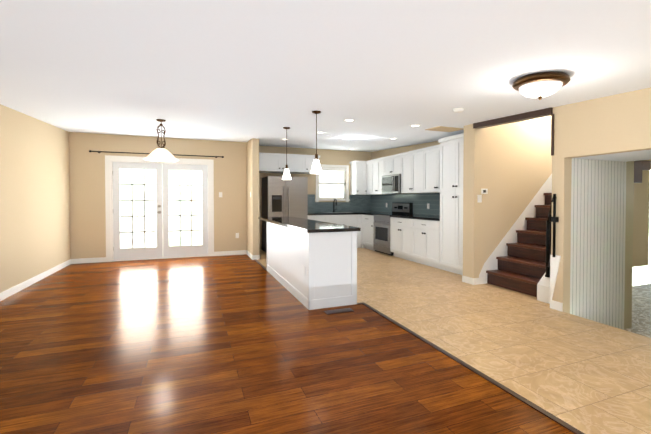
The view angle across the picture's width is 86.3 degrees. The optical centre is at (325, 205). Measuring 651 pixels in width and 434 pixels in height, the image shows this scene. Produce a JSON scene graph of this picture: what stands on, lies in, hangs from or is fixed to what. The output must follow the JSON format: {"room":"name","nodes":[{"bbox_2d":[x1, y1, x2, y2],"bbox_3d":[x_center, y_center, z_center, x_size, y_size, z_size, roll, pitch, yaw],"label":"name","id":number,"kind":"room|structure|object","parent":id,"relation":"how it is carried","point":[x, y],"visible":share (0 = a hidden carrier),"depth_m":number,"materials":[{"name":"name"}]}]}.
{"room":"kitchen","nodes":[
{"label":"kitchen","id":0,"kind":"room"},
{"bbox_2d":[0,104,71,292],"bbox_3d":[-3.162,-0.208,1.842,0.120,2.850,10.790,0,1,-21],"label":"wall","id":1,"kind":"structure","parent":0,"point":[52,197],"depth_m":5.19,"materials":[{"name":"beige paint"}]},
{"bbox_2d":[0,259,71,300],"bbox_3d":[-3.100,1.169,1.889,0.013,0.095,10.550,0,1,-21],"label":"baseboard","id":2,"kind":"structure","parent":1,"relation":"attached to","point":[5,294],"depth_m":5.12,"materials":[{"name":"white wood"}]},
{"bbox_2d":[72,132,247,258],"bbox_3d":[-3.428,-0.301,7.455,3.410,2.850,0.120,0,1,-21],"label":"wall","id":3,"kind":"structure","parent":0,"point":[88,168],"depth_m":7.20,"materials":[{"name":"beige paint"}]},
{"bbox_2d":[72,257,105,263],"bbox_3d":[-4.701,1.086,6.917,0.570,0.095,0.013,0,1,-21],"label":"baseboard","id":4,"kind":"structure","parent":3,"relation":"attached to","point":[102,259],"depth_m":6.91,"materials":[{"name":"white wood"}]},
{"bbox_2d":[113,162,162,259],"bbox_3d":[-3.916,0.106,7.271,0.913,2.010,0.045,0,1,-21],"label":"french door","id":5,"kind":"structure","parent":3,"relation":"in","point":[144,252],"depth_m":7.25,"materials":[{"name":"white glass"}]},
{"bbox_2d":[89,150,223,157],"bbox_3d":[-3.466,-1.084,7.304,2.556,0.048,0.107,0,1,-21],"label":"curtain rod","id":6,"kind":"object","parent":3,"relation":"attached to","point":[149,153],"visible":0.88,"depth_m":7.15,"materials":[{"name":"black metal"}]},
{"bbox_2d":[105,155,213,261],"bbox_3d":[-3.485,0.050,7.429,2.080,2.150,0.138,0,1,-21],"label":"door frame","id":7,"kind":"structure","parent":3,"relation":"attached to","point":[109,160],"depth_m":7.18,"materials":[{"name":"white wood"}]},
{"bbox_2d":[162,164,207,257],"bbox_3d":[-3.058,0.101,7.601,0.913,2.010,0.045,0,1,-21],"label":"french door","id":8,"kind":"structure","parent":3,"relation":"in","point":[184,251],"depth_m":7.58,"materials":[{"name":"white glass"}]},
{"bbox_2d":[214,250,245,255],"bbox_3d":[-2.162,1.070,7.892,0.710,0.095,0.013,0,1,-21],"label":"baseboard","id":9,"kind":"structure","parent":3,"relation":"attached to","point":[220,253],"depth_m":7.88,"materials":[{"name":"white wood"}]},
{"bbox_2d":[244,138,259,254],"bbox_3d":[-1.600,-0.304,7.648,0.140,2.850,0.790,0,1,-21],"label":"wall","id":10,"kind":"structure","parent":0,"point":[251,148],"depth_m":7.30,"materials":[{"name":"beige paint"}]},
{"bbox_2d":[246,250,252,259],"bbox_3d":[-1.673,1.074,7.647,0.013,0.095,0.823,0,1,-21],"label":"baseboard","id":11,"kind":"structure","parent":10,"relation":"attached to","point":[248,253],"depth_m":7.61,"materials":[{"name":"white wood"}]},
{"bbox_2d":[0,254,573,433],"bbox_3d":[-1.225,1.230,2.610,4.270,0.050,10.790,0,1,-21],"label":"floor","id":12,"kind":"structure","parent":0,"point":[237,344],"depth_m":2.62,"materials":[{"name":"brown wood"}]},
{"bbox_2d":[324,308,353,314],"bbox_3d":[0.151,1.179,3.893,0.320,0.009,0.120,0,1,-21],"label":"floor vent","id":13,"kind":"object","parent":12,"relation":"on","point":[336,311],"visible":1,"depth_m":3.87,"materials":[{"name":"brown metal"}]},
{"bbox_2d":[254,259,584,433],"bbox_3d":[0.591,1.196,2.873,0.730,0.008,9.740,0,1,-21],"label":"transition strip","id":14,"kind":"object","parent":12,"relation":"on","point":[572,429],"depth_m":2.41,"materials":[{"name":"brown wood"}]},
{"bbox_2d":[260,146,371,249],"bbox_3d":[-0.390,-0.330,9.210,3.520,2.850,0.120,0,1,-21],"label":"wall","id":15,"kind":"structure","parent":0,"point":[328,157],"depth_m":9.18,"materials":[{"name":"beige paint"}]},
{"bbox_2d":[259,152,306,173],"bbox_3d":[-1.156,-1.034,8.507,1.308,0.420,0.617,0,1,-21],"label":"upper cabinet","id":16,"kind":"object","parent":15,"relation":"attached to","point":[268,162],"depth_m":8.24,"materials":[{"name":"white wood"}]},
{"bbox_2d":[303,156,318,173],"bbox_3d":[-0.462,-1.038,8.773,0.420,0.420,0.617,0,1,-21],"label":"upper cabinet","id":17,"kind":"object","parent":15,"relation":"attached to","point":[310,159],"depth_m":8.49,"materials":[{"name":"white wood"}]},
{"bbox_2d":[315,164,349,201],"bbox_3d":[0.180,-0.608,9.382,0.990,1.000,0.140,0,1,-21],"label":"kitchen window","id":18,"kind":"structure","parent":15,"relation":"in","point":[344,169],"depth_m":9.42,"materials":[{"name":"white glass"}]},
{"bbox_2d":[308,194,370,212],"bbox_3d":[0.296,-0.069,9.407,2.100,0.479,0.012,0,1,-21],"label":"tile backsplash","id":19,"kind":"structure","parent":15,"relation":"attached to","point":[370,203],"depth_m":9.49,"materials":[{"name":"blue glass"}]},
{"bbox_2d":[351,160,362,194],"bbox_3d":[0.910,-0.759,9.417,0.320,0.900,0.407,0,1,-21],"label":"upper cabinet","id":20,"kind":"object","parent":15,"relation":"attached to","point":[356,166],"depth_m":9.29,"materials":[{"name":"white wood"}]},
{"bbox_2d":[0,0,650,151],"bbox_3d":[0.039,-1.196,3.350,7.190,0.687,11.340,0,1,-21],"label":"ceiling","id":21,"kind":"structure","parent":0,"point":[379,72],"depth_m":2.66,"materials":[{"name":"white paint"}]},
{"bbox_2d":[143,119,177,161],"bbox_3d":[-2.482,-1.000,5.246,0.486,0.605,0.486,0,1,-21],"label":"dining pendant light","id":22,"kind":"object","parent":21,"relation":"hanging from","point":[161,153],"visible":1,"depth_m":5.20,"materials":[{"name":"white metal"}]},
{"bbox_2d":[282,127,291,179],"bbox_3d":[-0.644,-0.870,5.761,0.164,0.864,0.164,0,1,-21],"label":"pendant light","id":23,"kind":"object","parent":21,"relation":"hanging from","point":[286,175],"visible":1,"depth_m":5.74,"materials":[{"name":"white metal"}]},
{"bbox_2d":[310,111,322,173],"bbox_3d":[-0.116,-0.813,4.444,0.164,0.793,0.164,0,1,-21],"label":"pendant light","id":24,"kind":"object","parent":21,"relation":"hanging from","point":[316,168],"visible":1,"depth_m":4.42,"materials":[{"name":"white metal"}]},
{"bbox_2d":[425,126,463,131],"bbox_3d":[1.930,-1.237,5.608,0.500,0.031,0.360,0,1,-21],"label":"ceiling vent","id":25,"kind":"object","parent":21,"relation":"in","point":[445,129],"visible":0.98,"depth_m":5.56,"materials":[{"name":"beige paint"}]},
{"bbox_2d":[453,108,463,112],"bbox_3d":[1.585,-1.140,4.138,0.124,0.039,0.124,0,1,-21],"label":"smoke detector","id":26,"kind":"object","parent":21,"relation":"attached to","point":[457,110],"visible":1,"depth_m":4.10,"materials":[{"name":"white plastic"}]},
{"bbox_2d":[512,71,570,99],"bbox_3d":[1.813,-0.989,2.932,0.420,0.193,0.420,0,1,-21],"label":"flush ceiling light","id":27,"kind":"object","parent":21,"relation":"attached to","point":[539,85],"visible":1,"depth_m":2.82,"materials":[{"name":"white glass"}]},
{"bbox_2d":[372,141,439,194],"bbox_3d":[2.378,-0.671,7.129,0.120,3.600,5.980,0,1,-21],"label":"wall","id":28,"kind":"structure","parent":0,"point":[382,153],"depth_m":8.45,"materials":[{"name":"beige paint"}]},
{"bbox_2d":[363,160,370,194],"bbox_3d":[1.285,-0.756,9.231,0.407,0.900,0.370,0,1,-21],"label":"upper cabinet","id":29,"kind":"object","parent":28,"relation":"attached to","point":[366,164],"depth_m":9.29,"materials":[{"name":"white wood"}]},
{"bbox_2d":[371,157,382,194],"bbox_3d":[1.456,-0.750,8.870,0.347,0.900,0.668,0,1,-21],"label":"upper cabinet","id":30,"kind":"object","parent":28,"relation":"attached to","point":[377,164],"depth_m":8.80,"materials":[{"name":"white wood"}]},
{"bbox_2d":[383,154,398,175],"bbox_3d":[1.713,-0.961,8.197,0.347,0.455,0.766,0,1,-21],"label":"upper cabinet","id":31,"kind":"object","parent":28,"relation":"attached to","point":[390,163],"depth_m":8.15,"materials":[{"name":"white wood"}]},
{"bbox_2d":[382,174,411,193],"bbox_3d":[1.660,-0.508,8.184,0.421,0.440,0.754,0,1,-21],"label":"microwave","id":32,"kind":"object","parent":31,"relation":"attached to","point":[391,184],"visible":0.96,"depth_m":8.02,"materials":[{"name":"silver metal"}]},
{"bbox_2d":[371,193,439,215],"bbox_3d":[1.943,-0.046,8.088,0.012,0.477,3.655,0,1,-21],"label":"tile backsplash","id":33,"kind":"structure","parent":28,"relation":"attached to","point":[419,200],"depth_m":7.91,"materials":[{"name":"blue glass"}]},
{"bbox_2d":[399,149,418,193],"bbox_3d":[2.007,-0.726,7.434,0.347,0.900,0.877,0,1,-21],"label":"upper cabinet","id":34,"kind":"object","parent":28,"relation":"attached to","point":[418,170],"depth_m":7.49,"materials":[{"name":"white wood"}]},
{"bbox_2d":[419,144,439,191],"bbox_3d":[2.280,-0.714,6.723,0.347,0.900,0.888,0,1,-21],"label":"upper cabinet","id":35,"kind":"object","parent":28,"relation":"attached to","point":[429,157],"depth_m":6.85,"materials":[{"name":"white wood"}]},
{"bbox_2d":[258,248,650,433],"bbox_3d":[1.864,1.205,4.091,3.940,0.050,11.340,0,1,-21],"label":"floor","id":36,"kind":"structure","parent":0,"point":[585,375],"depth_m":3.07,"materials":[{"name":"beige tile"}]},
{"bbox_2d":[262,176,307,252],"bbox_3d":[-0.994,0.202,8.434,0.950,1.788,0.812,0,1,-21],"label":"fridge","id":37,"kind":"object","parent":36,"relation":"on","point":[283,198],"visible":0.52,"depth_m":8.13,"materials":[{"name":"silver metal"}]},
{"bbox_2d":[267,224,356,309],"bbox_3d":[-0.336,0.722,5.167,0.610,0.880,2.400,0,1,-21],"label":"kitchen island","id":38,"kind":"object","parent":36,"relation":"on","point":[311,264],"depth_m":4.11,"materials":[{"name":"white paint"}]},
{"bbox_2d":[258,216,360,231],"bbox_3d":[-0.447,0.257,5.449,0.670,0.040,3.080,0,1,-21],"label":"island countertop","id":39,"kind":"structure","parent":38,"relation":"on","point":[299,225],"depth_m":4.54,"materials":[{"name":"black stone"}]},
{"bbox_2d":[308,216,323,221],"bbox_3d":[-0.317,0.661,8.857,0.550,0.880,0.617,0,1,-21],"label":"base cabinet","id":40,"kind":"object","parent":36,"relation":"on","point":[318,218],"depth_m":8.57,"materials":[{"name":"white wood"}]},
{"bbox_2d":[324,212,359,247],"bbox_3d":[0.347,0.657,9.080,1.091,0.880,0.677,0,1,-21],"label":"base cabinet","id":41,"kind":"object","parent":36,"relation":"on","point":[354,220],"depth_m":8.88,"materials":[{"name":"white wood"}]},
{"bbox_2d":[360,212,374,250],"bbox_3d":[1.310,0.661,8.826,0.667,0.880,0.647,0,1,-21],"label":"base cabinet","id":42,"kind":"object","parent":36,"relation":"on","point":[366,222],"depth_m":8.78,"materials":[{"name":"white wood"}]},
{"bbox_2d":[308,212,351,215],"bbox_3d":[0.416,0.196,9.125,2.116,0.040,0.627,0,1,-21],"label":"countertop","id":43,"kind":"structure","parent":42,"relation":"on","point":[321,213],"depth_m":8.70,"materials":[{"name":"black stone"}]},
{"bbox_2d":[364,212,395,215],"bbox_3d":[1.328,0.201,8.826,0.627,0.040,0.647,0,1,-21],"label":"countertop","id":44,"kind":"structure","parent":42,"relation":"on","point":[365,213],"depth_m":8.71,"materials":[{"name":"black stone"}]},
{"bbox_2d":[373,203,412,255],"bbox_3d":[1.551,0.511,8.159,0.653,1.178,0.754,0,1,-21],"label":"range","id":45,"kind":"object","parent":36,"relation":"on","point":[381,244],"visible":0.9,"depth_m":8.06,"materials":[{"name":"silver metal"}]},
{"bbox_2d":[390,216,407,259],"bbox_3d":[1.875,0.685,7.423,0.617,0.880,0.847,0,1,-21],"label":"base cabinet","id":46,"kind":"object","parent":36,"relation":"on","point":[398,224],"depth_m":7.38,"materials":[{"name":"white wood"}]},
{"bbox_2d":[408,216,443,269],"bbox_3d":[2.148,0.696,6.712,0.617,0.880,0.918,0,1,-21],"label":"base cabinet","id":47,"kind":"object","parent":36,"relation":"on","point":[414,238],"depth_m":6.57,"materials":[{"name":"white wood"}]},
{"bbox_2d":[412,216,439,219],"bbox_3d":[2.014,0.231,7.041,0.627,0.040,1.644,0,1,-21],"label":"countertop","id":48,"kind":"structure","parent":47,"relation":"on","point":[413,217],"depth_m":6.65,"materials":[{"name":"black stone"}]},
{"bbox_2d":[438,133,463,274],"bbox_3d":[2.437,-0.015,5.911,0.645,2.330,0.817,0,1,-21],"label":"pantry cabinet","id":49,"kind":"object","parent":36,"relation":"on","point":[451,199],"visible":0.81,"depth_m":5.89,"materials":[{"name":"white wood"}]},
{"bbox_2d":[537,255,560,304],"bbox_3d":[2.991,0.708,4.250,0.912,0.939,0.393,0,1,-21],"label":"wall","id":50,"kind":"structure","parent":0,"point":[545,288],"depth_m":4.18,"materials":[{"name":"white paint"}]},
{"bbox_2d":[545,194,558,276],"bbox_3d":[2.981,0.322,4.238,0.952,1.711,0.330,0,1,-21],"label":"stair railing","id":51,"kind":"object","parent":50,"relation":"on","point":[554,219],"visible":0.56,"depth_m":4.17,"materials":[{"name":"black metal"}]},
{"bbox_2d":[463,87,650,313],"bbox_3d":[3.370,-0.469,2.178,0.120,4.080,6.740,0,1,-21],"label":"wall","id":52,"kind":"structure","parent":0,"point":[512,161],"depth_m":5.16,"materials":[{"name":"beige paint"}]},
{"bbox_2d":[477,195,481,202],"bbox_3d":[2.280,-0.107,5.134,0.075,0.115,0.010,0,1,-21],"label":"switch plate","id":53,"kind":"object","parent":52,"relation":"attached to","point":[479,198],"visible":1,"depth_m":5.13,"materials":[{"name":"white plastic"}]},
{"bbox_2d":[472,277,486,284],"bbox_3d":[2.293,1.115,5.159,0.253,0.095,0.013,0,1,-21],"label":"baseboard","id":54,"kind":"structure","parent":52,"relation":"attached to","point":[475,281],"depth_m":5.15,"materials":[{"name":"white wood"}]},
{"bbox_2d":[481,189,487,193],"bbox_3d":[2.358,-0.218,5.152,0.100,0.080,0.029,0,1,-21],"label":"thermostat","id":55,"kind":"object","parent":52,"relation":"attached to","point":[484,191],"visible":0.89,"depth_m":5.14,"materials":[{"name":"plastic"}]},
{"bbox_2d":[473,107,553,155],"bbox_3d":[2.451,-0.892,4.550,0.170,0.609,1.200,0,1,-21],"label":"trim","id":56,"kind":"structure","parent":52,"relation":"attached to","point":[545,112],"depth_m":4.33,"materials":[{"name":"brown wood"}]},
{"bbox_2d":[479,174,551,277],"bbox_3d":[3.380,-0.096,5.561,2.360,2.504,0.003,0,1,-21],"label":"trim","id":57,"kind":"structure","parent":52,"relation":"attached to","point":[501,249],"depth_m":5.41,"materials":[{"name":"white wood"}]},
{"bbox_2d":[576,149,650,161],"bbox_3d":[5.208,-0.663,4.531,5.000,0.230,3.220,0,1,-21],"label":"ceiling","id":58,"kind":"structure","parent":0,"point":[635,156],"depth_m":3.75,"materials":[{"name":"white paint"}]},
{"bbox_2d":[624,161,633,328],"bbox_3d":[5.208,0.437,4.549,5.000,2.190,3.220,0,1,-21],"label":"wall","id":59,"kind":"structure","parent":0,"point":[629,243],"depth_m":4.34,"materials":[{"name":"beige paint"}]},
{"bbox_2d":[570,158,625,329],"bbox_3d":[3.229,0.499,4.111,0.990,2.080,0.020,0,1,-21],"label":"cladding","id":60,"kind":"object","parent":59,"relation":"attached to","point":[598,228],"visible":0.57,"depth_m":4.10,"materials":[{"name":"white wood"}]},
{"bbox_2d":[624,284,650,337],"bbox_3d":[5.152,1.468,4.544,5.120,0.230,3.220,0,1,-21],"label":"floor","id":61,"kind":"structure","parent":0,"point":[641,309],"depth_m":5.06,"materials":[{"name":"grey carpet"}]}
]}

